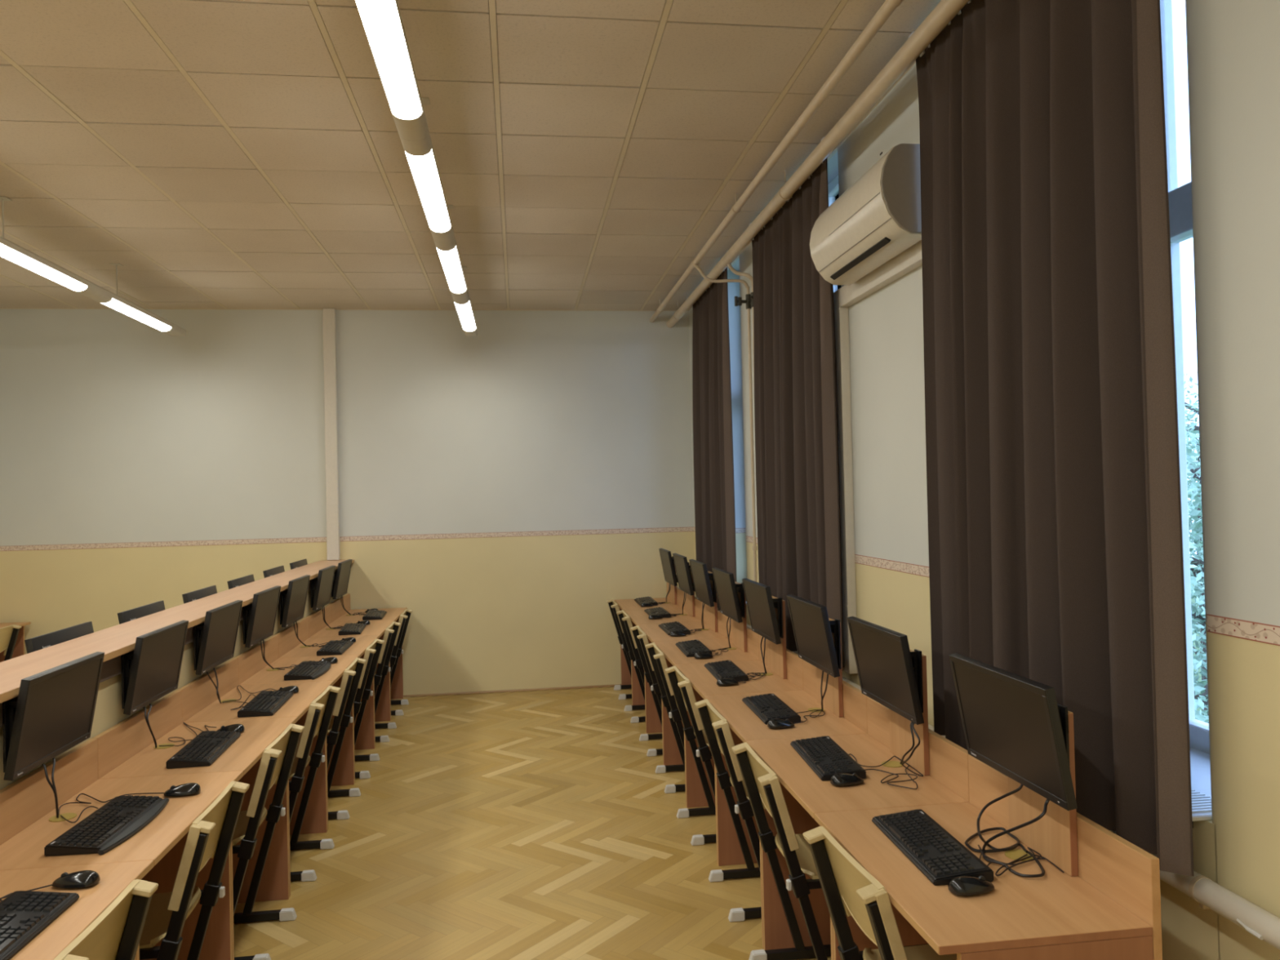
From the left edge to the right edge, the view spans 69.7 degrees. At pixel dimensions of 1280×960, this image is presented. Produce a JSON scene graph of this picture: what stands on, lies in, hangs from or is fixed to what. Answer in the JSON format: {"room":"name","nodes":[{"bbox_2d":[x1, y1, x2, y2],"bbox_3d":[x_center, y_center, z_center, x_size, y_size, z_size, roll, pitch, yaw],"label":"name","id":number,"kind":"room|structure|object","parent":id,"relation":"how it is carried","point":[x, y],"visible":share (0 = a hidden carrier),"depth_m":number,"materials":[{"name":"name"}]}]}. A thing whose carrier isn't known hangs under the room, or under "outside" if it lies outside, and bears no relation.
{"room":"computer lab","nodes":[
{"label":"computer lab","id":0,"kind":"room"},
{"bbox_2d":[0,589,347,790],"bbox_3d":[-2.067,1.184,4.489,0.160,1.118,6.125,-1,-1,-8],"label":"panel","id":1,"kind":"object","parent":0,"point":[108,712],"depth_m":3.21,"materials":[{"name":"paint"}]},
{"bbox_2d":[0,559,354,727],"bbox_3d":[-2.079,0.650,4.496,0.277,0.103,6.123,-1,-1,-8],"label":"wooden ledge","id":2,"kind":"object","parent":1,"relation":"on","point":[116,641],"visible":0.61,"depth_m":3.41,"materials":[{"name":"brown wood"}]},
{"bbox_2d":[24,621,93,653],"bbox_3d":[-2.078,0.678,3.354,0.085,0.267,0.447,-1,-1,-8],"label":"monitor","id":3,"kind":"object","parent":2,"relation":"attached to","point":[33,644],"visible":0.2,"depth_m":3.31,"materials":[{"name":"plastic"}]},
{"bbox_2d":[117,600,164,624],"bbox_3d":[-2.174,0.691,4.078,0.085,0.267,0.447,-1,-1,-8],"label":"monitor","id":4,"kind":"object","parent":2,"relation":"attached to","point":[127,615],"visible":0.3,"depth_m":4.03,"materials":[{"name":"plastic"}]},
{"bbox_2d":[0,308,695,694],"bbox_3d":[-2.263,0.046,7.675,6.453,3.700,0.200,-1,-1,-8],"label":"wall","id":5,"kind":"structure","parent":0,"point":[115,427],"depth_m":7.59,"materials":[{"name":"paint"}]},
{"bbox_2d":[322,308,340,559],"bbox_3d":[-2.522,-0.374,7.520,0.095,2.052,0.055,-1,-1,-8],"label":"pillar","id":6,"kind":"structure","parent":5,"relation":"attached to","point":[329,315],"depth_m":7.49,"materials":[{"name":"paint"}]},
{"bbox_2d":[0,526,693,551],"bbox_3d":[-2.388,0.483,7.549,5.753,0.039,0.001,-1,-1,-8],"label":"trim","id":7,"kind":"structure","parent":5,"relation":"attached to","point":[20,548],"depth_m":7.54,"materials":[{"name":"paper"}]},
{"bbox_2d":[403,684,621,697],"bbox_3d":[-2.357,1.789,7.522,5.753,0.016,0.014,-1,-1,-8],"label":"baseboard","id":8,"kind":"structure","parent":5,"relation":"attached to","point":[613,685],"depth_m":7.68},
{"bbox_2d":[0,0,941,311],"bbox_3d":[-1.902,-1.523,2.446,6.074,0.061,10.339,-1,-1,-8],"label":"ceiling","id":9,"kind":"structure","parent":0,"point":[226,154],"depth_m":4.02,"materials":[{"name":"tile"}]},
{"bbox_2d":[0,196,102,297],"bbox_3d":[-3.271,-1.275,4.981,0.104,0.294,1.333,-1,-1,-8],"label":"ceiling light","id":10,"kind":"object","parent":9,"relation":"hanging from","point":[10,251],"visible":1,"depth_m":4.99,"materials":[{"name":"white"}]},
{"bbox_2d":[0,243,87,291],"bbox_3d":[-3.266,-1.145,4.960,0.100,0.031,1.001,-1,-1,-8],"label":"diffuser","id":11,"kind":"object","parent":10,"relation":"attached to","point":[9,251],"depth_m":4.97,"materials":[{"name":"white"}]},
{"bbox_2d":[88,262,186,336],"bbox_3d":[-3.455,-1.249,6.370,0.104,0.294,1.466,-1,-1,-8],"label":"ceiling light","id":12,"kind":"object","parent":9,"relation":"hanging from","point":[108,298],"visible":0.91,"depth_m":6.19,"materials":[{"name":"white"}]},
{"bbox_2d":[101,297,171,331],"bbox_3d":[-3.441,-1.121,6.284,0.100,0.031,1.001,-1,-1,-8],"label":"diffuser","id":13,"kind":"object","parent":12,"relation":"attached to","point":[120,304],"depth_m":6.24,"materials":[{"name":"white"}]},
{"bbox_2d":[355,0,427,141],"bbox_3d":[-0.726,-1.370,2.626,0.104,0.294,1.333,-1,-1,-8],"label":"ceiling light","id":14,"kind":"object","parent":9,"relation":"hanging from","point":[382,20],"visible":1,"depth_m":2.72,"materials":[{"name":"white"}]},
{"bbox_2d":[399,97,453,243],"bbox_3d":[-0.901,-1.345,3.949,0.104,0.294,1.333,-1,-1,-8],"label":"ceiling light","id":15,"kind":"object","parent":9,"relation":"hanging from","point":[420,155],"visible":0.83,"depth_m":3.77,"materials":[{"name":"white"}]},
{"bbox_2d":[404,150,450,232],"bbox_3d":[-0.895,-1.216,3.929,0.100,0.031,1.001,-1,-1,-8],"label":"diffuser","id":16,"kind":"object","parent":15,"relation":"attached to","point":[424,166],"depth_m":3.84,"materials":[{"name":"white"}]},
{"bbox_2d":[433,204,467,299],"bbox_3d":[-1.076,-1.321,5.273,0.104,0.294,1.333,-1,-1,-8],"label":"ceiling light","id":17,"kind":"object","parent":9,"relation":"hanging from","point":[448,252],"visible":0.84,"depth_m":5.14,"materials":[{"name":"white"}]},
{"bbox_2d":[436,246,466,293],"bbox_3d":[-1.071,-1.191,5.252,0.100,0.031,1.001,-1,-1,-8],"label":"diffuser","id":18,"kind":"object","parent":17,"relation":"attached to","point":[450,259],"depth_m":5.19,"materials":[{"name":"white"}]},
{"bbox_2d":[452,266,477,336],"bbox_3d":[-1.260,-1.295,6.662,0.104,0.294,1.466,-1,-1,-8],"label":"ceiling light","id":19,"kind":"object","parent":9,"relation":"hanging from","point":[464,307],"visible":0.83,"depth_m":6.51,"materials":[{"name":"white"}]},
{"bbox_2d":[454,301,475,331],"bbox_3d":[-1.246,-1.167,6.575,0.100,0.031,1.001,-1,-1,-8],"label":"diffuser","id":20,"kind":"object","parent":19,"relation":"attached to","point":[465,312],"depth_m":6.53,"materials":[{"name":"white"}]},
{"bbox_2d":[649,0,903,322],"bbox_3d":[0.444,-1.450,5.334,0.048,0.104,5.204,-1,-1,-8],"label":"pipe","id":21,"kind":"object","parent":9,"relation":"attached to","point":[886,9],"visible":0.98,"depth_m":3.72,"materials":[{"name":"metal"}]},
{"bbox_2d":[666,0,969,328],"bbox_3d":[0.915,-1.474,2.981,0.072,0.150,9.994,-1,-1,-8],"label":"rail","id":22,"kind":"object","parent":9,"relation":"attached to","point":[945,11],"visible":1,"depth_m":3.64,"materials":[{"name":"metal"}]},
{"bbox_3d":[1.026,-1.532,2.611,0.036,0.050,1.450,-1,-1,-8],"label":"rail","id":23,"kind":"object","parent":9,"relation":"attached to","visible":0},
{"bbox_2d":[915,0,1194,876],"bbox_3d":[1.046,-0.325,2.566,0.118,2.373,1.197,-1,-1,-8],"label":"curtain","id":24,"kind":"object","parent":23,"relation":"hanging from","point":[1055,517],"visible":0.93,"depth_m":2.28,"materials":[{"name":"brown fabric"}]},
{"bbox_3d":[0.742,-1.493,4.757,0.036,0.050,1.620,-1,-1,-8],"label":"rail","id":25,"kind":"object","parent":9,"relation":"attached to","visible":0},
{"bbox_2d":[751,157,844,667],"bbox_3d":[0.760,-0.302,4.745,0.114,2.338,1.298,-1,-1,-8],"label":"curtain","id":26,"kind":"object","parent":25,"relation":"hanging from","point":[797,455],"visible":0.84,"depth_m":4.50,"materials":[{"name":"brown fabric"}]},
{"bbox_3d":[0.484,-1.456,6.704,0.036,0.050,1.790,-1,-1,-8],"label":"rail","id":27,"kind":"object","parent":9,"relation":"attached to","visible":0},
{"bbox_2d":[692,266,736,610],"bbox_3d":[0.509,-0.266,6.665,0.109,2.338,1.205,-1,-1,-8],"label":"curtain","id":28,"kind":"object","parent":27,"relation":"hanging from","point":[713,437],"visible":0.83,"depth_m":6.43,"materials":[{"name":"brown fabric"}]},
{"bbox_2d":[233,686,831,959],"bbox_3d":[-1.697,1.764,2.545,5.953,0.120,10.155,-1,-1,-8],"label":"floor","id":29,"kind":"structure","parent":0,"point":[530,824],"depth_m":4.20,"materials":[{"name":"wood"}]},
{"bbox_2d":[0,624,22,661],"bbox_3d":[-4.834,1.462,6.678,0.456,0.758,0.405,-1,-1,-8],"label":"chair","id":30,"kind":"object","parent":29,"relation":"on","point":[8,634],"visible":0.8,"depth_m":6.86,"materials":[{"name":"brown wood"}]},
{"bbox_2d":[0,859,154,959],"bbox_3d":[-1.391,1.251,1.890,0.470,0.873,0.756,-1,-1,-8],"label":"computer desk","id":31,"kind":"object","parent":29,"relation":"on","point":[93,900],"visible":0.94,"depth_m":2.12,"materials":[{"name":"brown wood"}]},
{"bbox_2d":[0,890,79,959],"bbox_3d":[-1.393,0.930,1.863,0.300,0.032,0.405,-1,-1,-6],"label":"keyboard","id":32,"kind":"object","parent":31,"relation":"on","point":[24,914],"visible":1,"depth_m":1.96,"materials":[{"name":"black plastic"}]},
{"bbox_2d":[0,870,100,901],"bbox_3d":[-1.431,0.932,2.048,0.396,0.031,0.089,0,-1,-43],"label":"mouse","id":33,"kind":"object","parent":31,"relation":"on","point":[83,878],"visible":0.92,"depth_m":2.13,"materials":[{"name":"plastic"}]},
{"bbox_2d":[53,879,158,959],"bbox_3d":[-1.317,1.307,1.921,0.456,0.758,0.405,-1,-1,-8],"label":"chair","id":34,"kind":"object","parent":29,"relation":"on","point":[116,933],"visible":1,"depth_m":2.06,"materials":[{"name":"brown wood"}]},
{"bbox_2d":[0,737,243,959],"bbox_3d":[-1.491,1.265,2.641,0.470,0.873,0.756,-1,-1,-8],"label":"computer desk","id":35,"kind":"object","parent":29,"relation":"on","point":[28,821],"visible":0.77,"depth_m":2.72,"materials":[{"name":"brown wood"}]},
{"bbox_2d":[2,651,104,817],"bbox_3d":[-1.689,0.748,2.660,0.085,0.427,0.447,-1,-1,-8],"label":"monitor","id":36,"kind":"object","parent":35,"relation":"on","point":[53,712],"visible":1,"depth_m":2.60,"materials":[{"name":"plastic"}]},
{"bbox_2d":[44,795,168,856],"bbox_3d":[-1.505,0.943,2.531,0.284,0.032,0.415,-1,-1,-6],"label":"keyboard","id":37,"kind":"object","parent":35,"relation":"on","point":[121,818],"visible":1,"depth_m":2.48,"materials":[{"name":"black plastic"}]},
{"bbox_2d":[58,782,200,814],"bbox_3d":[-1.528,0.946,2.762,0.378,0.031,0.193,-1,-1,-13],"label":"mouse","id":38,"kind":"object","parent":35,"relation":"on","point":[188,788],"visible":0.98,"depth_m":2.79,"materials":[{"name":"plastic"}]},
{"bbox_2d":[139,781,249,959],"bbox_3d":[-1.415,1.321,2.660,0.456,0.758,0.405,-1,-1,-9],"label":"chair","id":39,"kind":"object","parent":29,"relation":"on","point":[211,834],"visible":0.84,"depth_m":2.68,"materials":[{"name":"brown wood"}]},
{"bbox_2d":[92,689,297,959],"bbox_3d":[-1.590,1.278,3.391,0.470,0.873,0.756,-1,-1,-8],"label":"computer desk","id":40,"kind":"object","parent":29,"relation":"on","point":[127,748],"visible":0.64,"depth_m":3.47,"materials":[{"name":"brown wood"}]},
{"bbox_2d":[121,620,188,747],"bbox_3d":[-1.787,0.761,3.398,0.085,0.426,0.447,-1,-1,-8],"label":"monitor","id":41,"kind":"object","parent":40,"relation":"on","point":[154,666],"visible":0.99,"depth_m":3.32,"materials":[{"name":"plastic"}]},
{"bbox_2d":[159,730,240,768],"bbox_3d":[-1.616,0.958,3.296,0.258,0.032,0.424,-1,-1,-10],"label":"keyboard","id":42,"kind":"object","parent":40,"relation":"on","point":[207,746],"visible":1,"depth_m":3.24,"materials":[{"name":"black plastic"}]},
{"bbox_2d":[177,657,333,896],"bbox_3d":[-1.690,1.292,4.142,0.470,0.873,0.756,-1,-1,-8],"label":"computer desk","id":43,"kind":"object","parent":29,"relation":"on","point":[200,701],"visible":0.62,"depth_m":4.25,"materials":[{"name":"brown wood"}]},
{"bbox_2d":[193,600,242,703],"bbox_3d":[-1.881,0.776,4.110,0.085,0.429,0.447,-1,-1,-8],"label":"monitor","id":44,"kind":"object","parent":43,"relation":"on","point":[215,645],"visible":0.99,"depth_m":4.03,"materials":[{"name":"plastic"}]},
{"bbox_2d":[222,690,293,717],"bbox_3d":[-1.700,0.971,4.017,0.280,0.032,0.439,-1,-1,-9],"label":"keyboard","id":45,"kind":"object","parent":43,"relation":"on","point":[266,703],"visible":1,"depth_m":3.95,"materials":[{"name":"black plastic"}]},
{"bbox_2d":[232,723,304,959],"bbox_3d":[-1.512,1.334,3.393,0.456,0.758,0.405,-1,-1,-8],"label":"chair","id":46,"kind":"object","parent":29,"relation":"on","point":[277,761],"visible":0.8,"depth_m":3.50,"materials":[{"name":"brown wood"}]},
{"bbox_2d":[234,634,359,831],"bbox_3d":[-1.789,1.306,4.893,0.470,0.873,0.756,-1,-1,-8],"label":"computer desk","id":47,"kind":"object","parent":29,"relation":"on","point":[252,668],"visible":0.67,"depth_m":5.01,"materials":[{"name":"brown wood"}]},
{"bbox_2d":[242,585,280,669],"bbox_3d":[-1.974,0.789,4.811,0.085,0.429,0.447,-1,-1,-8],"label":"monitor","id":48,"kind":"object","parent":47,"relation":"on","point":[260,624],"visible":1,"depth_m":4.73,"materials":[{"name":"plastic"}]},
{"bbox_2d":[274,660,330,680],"bbox_3d":[-1.776,0.984,4.766,0.300,0.032,0.415,-1,-1,-8],"label":"keyboard","id":49,"kind":"object","parent":47,"relation":"on","point":[310,669],"visible":1,"depth_m":4.71,"materials":[{"name":"black plastic"}]},
{"bbox_2d":[288,685,341,881],"bbox_3d":[-1.608,1.348,4.123,0.456,0.758,0.405,-1,-1,-7],"label":"chair","id":50,"kind":"object","parent":29,"relation":"on","point":[320,712],"visible":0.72,"depth_m":4.26,"materials":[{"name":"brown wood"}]},
{"bbox_2d":[275,617,379,783],"bbox_3d":[-1.889,1.320,5.644,0.470,0.873,0.756,-1,-1,-8],"label":"computer desk","id":51,"kind":"object","parent":29,"relation":"on","point":[289,646],"visible":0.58,"depth_m":5.79,"materials":[{"name":"brown wood"}]},
{"bbox_2d":[279,574,310,646],"bbox_3d":[-2.068,0.802,5.519,0.085,0.429,0.447,-1,-1,-8],"label":"monitor","id":52,"kind":"object","parent":51,"relation":"on","point":[291,610],"visible":1,"depth_m":5.43,"materials":[{"name":"plastic"}]},
{"bbox_2d":[307,640,353,655],"bbox_3d":[-1.882,0.998,5.479,0.274,0.032,0.405,-1,-1,-8],"label":"keyboard","id":53,"kind":"object","parent":51,"relation":"on","point":[332,647],"visible":1,"depth_m":5.42,"materials":[{"name":"black plastic"}]},
{"bbox_2d":[326,657,366,819],"bbox_3d":[-1.708,1.362,4.875,0.456,0.758,0.405,-1,-1,-8],"label":"chair","id":54,"kind":"object","parent":29,"relation":"on","point":[352,674],"visible":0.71,"depth_m":5.04,"materials":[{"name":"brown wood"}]},
{"bbox_2d":[306,604,395,747],"bbox_3d":[-1.988,1.334,6.395,0.470,0.873,0.756,-1,-1,-8],"label":"computer desk","id":55,"kind":"object","parent":29,"relation":"on","point":[317,628],"visible":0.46,"depth_m":6.53,"materials":[{"name":"brown wood"}]},
{"bbox_2d":[310,564,335,628],"bbox_3d":[-2.173,0.817,6.315,0.085,0.428,0.447,-1,-1,-8],"label":"monitor","id":56,"kind":"object","parent":55,"relation":"on","point":[321,588],"visible":0.99,"depth_m":6.22,"materials":[{"name":"plastic"}]},
{"bbox_2d":[329,593,407,715],"bbox_3d":[-2.087,1.348,7.146,0.470,0.873,0.756,-1,-1,-8],"label":"computer desk","id":57,"kind":"object","parent":29,"relation":"on","point":[339,614],"visible":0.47,"depth_m":7.30,"materials":[{"name":"brown wood"}]},
{"bbox_2d":[331,559,352,614],"bbox_3d":[-2.261,0.829,6.976,0.085,0.429,0.447,-1,-1,-8],"label":"monitor","id":58,"kind":"object","parent":57,"relation":"on","point":[341,577],"visible":0.99,"depth_m":6.89,"materials":[{"name":"plastic"}]},
{"bbox_2d":[353,638,384,778],"bbox_3d":[-1.798,1.374,5.558,0.456,0.758,0.405,-1,-1,-8],"label":"chair","id":59,"kind":"object","parent":29,"relation":"on","point":[372,652],"visible":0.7,"depth_m":5.73,"materials":[{"name":"brown wood"}]},
{"bbox_2d":[373,621,400,742],"bbox_3d":[-1.905,1.389,6.361,0.456,0.758,0.405,-1,-1,-8],"label":"chair","id":60,"kind":"object","parent":29,"relation":"on","point":[390,633],"visible":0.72,"depth_m":6.53,"materials":[{"name":"brown wood"}]},
{"bbox_2d":[390,608,412,715],"bbox_3d":[-2.003,1.403,7.107,0.456,0.758,0.405,-1,-1,-8],"label":"chair","id":61,"kind":"object","parent":29,"relation":"on","point":[404,618],"visible":0.53,"depth_m":7.19,"materials":[{"name":"brown wood"}]},
{"bbox_2d":[606,598,631,699],"bbox_3d":[-0.019,1.364,7.518,0.456,0.758,0.405,-1,-1,-8],"label":"chair","id":62,"kind":"object","parent":29,"relation":"on","point":[613,606],"visible":0.48,"depth_m":7.49,"materials":[{"name":"brown wood"}]},
{"bbox_2d":[616,609,645,723],"bbox_3d":[0.082,1.350,6.767,0.456,0.758,0.405,-1,-1,-8],"label":"chair","id":63,"kind":"object","parent":29,"relation":"on","point":[624,619],"visible":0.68,"depth_m":6.70,"materials":[{"name":"brown wood"}]},
{"bbox_2d":[630,625,662,756],"bbox_3d":[0.195,1.334,5.923,0.456,0.758,0.405,-1,-1,-8],"label":"chair","id":64,"kind":"object","parent":29,"relation":"on","point":[640,637],"visible":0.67,"depth_m":6.05,"materials":[{"name":"brown wood"}]},
{"bbox_2d":[613,564,682,705],"bbox_3d":[0.068,1.186,7.434,0.470,1.108,0.756,-1,-1,-8],"label":"computer desk","id":65,"kind":"object","parent":29,"relation":"on","point":[674,598],"visible":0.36,"depth_m":7.46,"materials":[{"name":"brown wood"}]},
{"bbox_2d":[658,547,678,602],"bbox_3d":[0.235,0.768,7.226,0.101,0.445,0.476,-1,-1,-8],"label":"monitor","id":66,"kind":"object","parent":65,"relation":"on","point":[667,559],"visible":0.97,"depth_m":7.13,"materials":[{"name":"plastic"}]},
{"bbox_2d":[624,563,702,732],"bbox_3d":[0.168,1.172,6.683,0.470,1.108,0.756,-1,-1,-8],"label":"computer desk","id":67,"kind":"object","parent":29,"relation":"on","point":[692,608],"visible":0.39,"depth_m":6.68,"materials":[{"name":"brown wood"}]},
{"bbox_2d":[672,552,695,614],"bbox_3d":[0.324,0.755,6.551,0.101,0.445,0.447,-1,-1,-8],"label":"monitor","id":68,"kind":"object","parent":67,"relation":"on","point":[682,567],"visible":0.98,"depth_m":6.48,"materials":[{"name":"plastic"}]},
{"bbox_2d":[644,642,685,793],"bbox_3d":[0.288,1.321,5.212,0.456,0.758,0.405,-1,-1,-7],"label":"chair","id":69,"kind":"object","parent":29,"relation":"on","point":[659,663],"visible":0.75,"depth_m":5.18,"materials":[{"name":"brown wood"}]},
{"bbox_2d":[636,570,726,764],"bbox_3d":[0.267,1.158,5.932,0.470,1.108,0.756,-1,-1,-8],"label":"computer desk","id":70,"kind":"object","parent":29,"relation":"on","point":[714,621],"visible":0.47,"depth_m":5.95,"materials":[{"name":"brown wood"}]},
{"bbox_2d":[688,559,716,629],"bbox_3d":[0.411,0.743,5.897,0.101,0.444,0.447,-1,-1,-8],"label":"monitor","id":71,"kind":"object","parent":70,"relation":"on","point":[701,577],"visible":0.99,"depth_m":5.81,"materials":[{"name":"plastic"}]},
{"bbox_2d":[665,666,716,845],"bbox_3d":[0.387,1.307,4.468,0.456,0.758,0.405,-1,-1,-8],"label":"chair","id":72,"kind":"object","parent":29,"relation":"on","point":[682,687],"visible":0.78,"depth_m":4.54,"materials":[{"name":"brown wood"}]},
{"bbox_2d":[653,581,759,806],"bbox_3d":[0.366,1.144,5.181,0.470,1.108,0.756,-1,-1,-8],"label":"computer desk","id":73,"kind":"object","parent":29,"relation":"on","point":[744,642],"visible":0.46,"depth_m":5.20,"materials":[{"name":"brown wood"}]},
{"bbox_2d":[711,567,745,648],"bbox_3d":[0.506,0.729,5.180,0.101,0.444,0.447,-1,-1,-8],"label":"monitor","id":74,"kind":"object","parent":73,"relation":"on","point":[726,589],"visible":1,"depth_m":5.09,"materials":[{"name":"plastic"}]},
{"bbox_2d":[694,698,761,922],"bbox_3d":[0.489,1.293,3.703,0.456,0.758,0.405,-1,-1,-8],"label":"chair","id":75,"kind":"object","parent":29,"relation":"on","point":[717,730],"visible":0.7,"depth_m":3.75,"materials":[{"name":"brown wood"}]},
{"bbox_2d":[674,595,803,863],"bbox_3d":[0.466,1.130,4.431,0.470,1.108,0.756,-1,-1,-8],"label":"computer desk","id":76,"kind":"object","parent":29,"relation":"on","point":[784,667],"visible":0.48,"depth_m":4.41,"materials":[{"name":"brown wood"}]},
{"bbox_2d":[704,660,764,681],"bbox_3d":[0.474,0.928,4.498,0.255,0.032,0.405,-1,-1,-6],"label":"keyboard","id":77,"kind":"object","parent":76,"relation":"on","point":[723,668],"visible":0.98,"depth_m":4.44,"materials":[{"name":"black plastic"}]},
{"bbox_2d":[742,577,783,673],"bbox_3d":[0.602,0.715,4.453,0.101,0.443,0.447,-1,-1,-8],"label":"monitor","id":78,"kind":"object","parent":76,"relation":"on","point":[761,604],"visible":1,"depth_m":4.37,"materials":[{"name":"plastic"}]},
{"bbox_2d":[731,742,831,959],"bbox_3d":[0.577,1.280,3.018,0.456,0.758,0.405,-1,-1,-8],"label":"chair","id":79,"kind":"object","parent":29,"relation":"on","point":[762,784],"visible":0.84,"depth_m":3.05,"materials":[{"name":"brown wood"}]},
{"bbox_2d":[703,617,867,948],"bbox_3d":[0.565,1.116,3.680,0.470,1.108,0.756,-1,-1,-8],"label":"computer desk","id":80,"kind":"object","parent":29,"relation":"on","point":[844,705],"visible":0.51,"depth_m":3.68,"materials":[{"name":"brown wood"}]},
{"bbox_2d":[742,693,821,724],"bbox_3d":[0.589,0.913,3.704,0.275,0.032,0.405,-1,-1,-6],"label":"keyboard","id":81,"kind":"object","parent":80,"relation":"on","point":[767,707],"visible":0.99,"depth_m":3.65,"materials":[{"name":"black plastic"}]},
{"bbox_2d":[786,594,841,711],"bbox_3d":[0.705,0.702,3.678,0.101,0.445,0.447,-1,-1,-8],"label":"monitor","id":82,"kind":"object","parent":80,"relation":"on","point":[813,629],"visible":1,"depth_m":3.60,"materials":[{"name":"plastic"}]},
{"bbox_2d":[746,648,968,959],"bbox_3d":[0.665,1.102,2.929,0.470,1.108,0.756,-1,-1,-8],"label":"computer desk","id":83,"kind":"object","parent":29,"relation":"on","point":[943,763],"visible":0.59,"depth_m":2.93,"materials":[{"name":"brown wood"}]},
{"bbox_2d":[790,735,923,781],"bbox_3d":[0.694,0.900,3.004,0.315,0.032,0.418,-1,-1,-4],"label":"keyboard","id":84,"kind":"object","parent":83,"relation":"on","point":[826,758],"visible":0.98,"depth_m":2.95,"materials":[{"name":"black plastic"}]},
{"bbox_2d":[830,756,917,789],"bbox_3d":[0.774,0.894,2.809,0.382,0.031,0.221,0,-1,-43],"label":"mouse","id":85,"kind":"object","parent":83,"relation":"on","point":[840,779],"visible":0.96,"depth_m":2.75,"materials":[{"name":"plastic"}]},
{"bbox_2d":[847,616,924,764],"bbox_3d":[0.800,0.687,2.956,0.101,0.443,0.458,-1,-1,-8],"label":"monitor","id":86,"kind":"object","parent":83,"relation":"on","point":[885,661],"visible":1,"depth_m":2.88,"materials":[{"name":"plastic"}]},
{"bbox_2d":[803,826,956,959],"bbox_3d":[0.684,1.265,2.211,0.456,0.758,0.405,-1,-1,-9],"label":"chair","id":87,"kind":"object","parent":29,"relation":"on","point":[848,889],"visible":0.97,"depth_m":2.27,"materials":[{"name":"beige wood"}]},
{"bbox_2d":[813,711,1162,959],"bbox_3d":[0.764,1.088,2.178,0.470,1.108,0.756,-1,-1,-8],"label":"computer desk","id":88,"kind":"object","parent":29,"relation":"on","point":[1105,904],"visible":0.8,"depth_m":1.99,"materials":[{"name":"brown wood"}]},
{"bbox_2d":[871,808,1041,885],"bbox_3d":[0.789,0.886,2.259,0.312,0.032,0.405,-1,-1,-5],"label":"keyboard","id":89,"kind":"object","parent":88,"relation":"on","point":[938,855],"visible":1,"depth_m":2.19,"materials":[{"name":"black plastic"}]},
{"bbox_2d":[947,844,1064,895],"bbox_3d":[0.833,0.881,2.075,0.204,0.031,0.317,-2,-1,32],"label":"mouse","id":90,"kind":"object","parent":88,"relation":"on","point":[964,885],"visible":0.96,"depth_m":2.00,"materials":[{"name":"plastic"}]},
{"bbox_2d":[948,653,1077,877],"bbox_3d":[0.874,0.677,2.207,0.152,0.449,0.447,-1,-1,-8],"label":"monitor","id":91,"kind":"object","parent":88,"relation":"on","point":[1014,724],"visible":1,"depth_m":2.15,"materials":[{"name":"plastic"}]},
{"bbox_2d":[688,0,1279,959],"bbox_3d":[1.360,-0.109,3.010,0.507,3.700,10.005,-1,-1,-8],"label":"wall","id":92,"kind":"structure","parent":0,"point":[1233,46],"depth_m":1.98,"materials":[{"name":"paint"}]},
{"bbox_2d":[693,264,757,582],"bbox_3d":[0.522,-0.234,5.798,0.394,2.342,0.118,-2,-1,29],"label":"riser pipe","id":93,"kind":"object","parent":92,"relation":"attached to","point":[738,300],"visible":0.97,"depth_m":5.74,"materials":[{"name":"metal"}]},
{"bbox_2d":[809,143,921,284],"bbox_3d":[0.892,-0.997,3.552,0.238,0.312,0.798,-1,-1,-8],"label":"air conditioner","id":94,"kind":"object","parent":92,"relation":"attached to","point":[877,218],"visible":0.84,"depth_m":3.34,"materials":[{"name":"white plastic"}]},
{"bbox_2d":[830,236,890,279],"bbox_3d":[0.846,-0.853,3.566,0.024,0.021,0.580,-1,-1,-8],"label":"air vent","id":95,"kind":"object","parent":94,"relation":"attached to","point":[875,246],"depth_m":3.54,"materials":[{"name":"plastic"}]},
{"bbox_2d":[833,240,922,674],"bbox_3d":[0.990,-0.005,3.714,0.044,1.730,1.042,-1,-1,-8],"label":"duct","id":96,"kind":"object","parent":92,"relation":"attached to","point":[910,259],"visible":0.71,"depth_m":4.13,"materials":[{"name":"plastic"}]},
{"bbox_2d":[693,527,1279,645],"bbox_3d":[1.290,0.328,2.992,0.348,0.039,10.005,-1,-1,-8],"label":"trim","id":97,"kind":"structure","parent":92,"relation":"attached to","point":[1240,628],"depth_m":1.98,"materials":[{"name":"paper"}]},
{"bbox_2d":[694,595,1279,950],"bbox_3d":[1.096,0.910,2.948,0.074,0.068,9.970,-1,-1,-8],"label":"pipe","id":98,"kind":"object","parent":92,"relation":"attached to","point":[1260,922],"visible":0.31,"depth_m":1.90,"materials":[{"name":"white paint"}]},
{"bbox_2d":[1160,0,1212,827],"bbox_3d":[1.325,-0.482,2.668,0.452,2.604,1.197,-1,-1,-8],"label":"window","id":99,"kind":"structure","parent":92,"relation":"in","point":[1180,215],"depth_m":2.63,"materials":[{"name":"clear glass"}]},
{"label":"outside","id":100,"kind":"structure","parent":0,"visible":0},
{"bbox_2d":[1191,567,1202,718],"bbox_3d":[29.840,5.258,13.942,57.400,0.200,100.000,-1,-1,-8],"label":"ground","id":101,"kind":"structure","parent":100,"point":[1193,600],"depth_m":30.18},
{"bbox_2d":[1183,369,1208,723],"bbox_3d":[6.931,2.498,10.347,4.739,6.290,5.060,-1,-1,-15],"label":"leafy tree","id":102,"kind":"object","parent":101,"relation":"on","point":[1197,574],"visible":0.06,"depth_m":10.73,"materials":[{"name":"green plant"}]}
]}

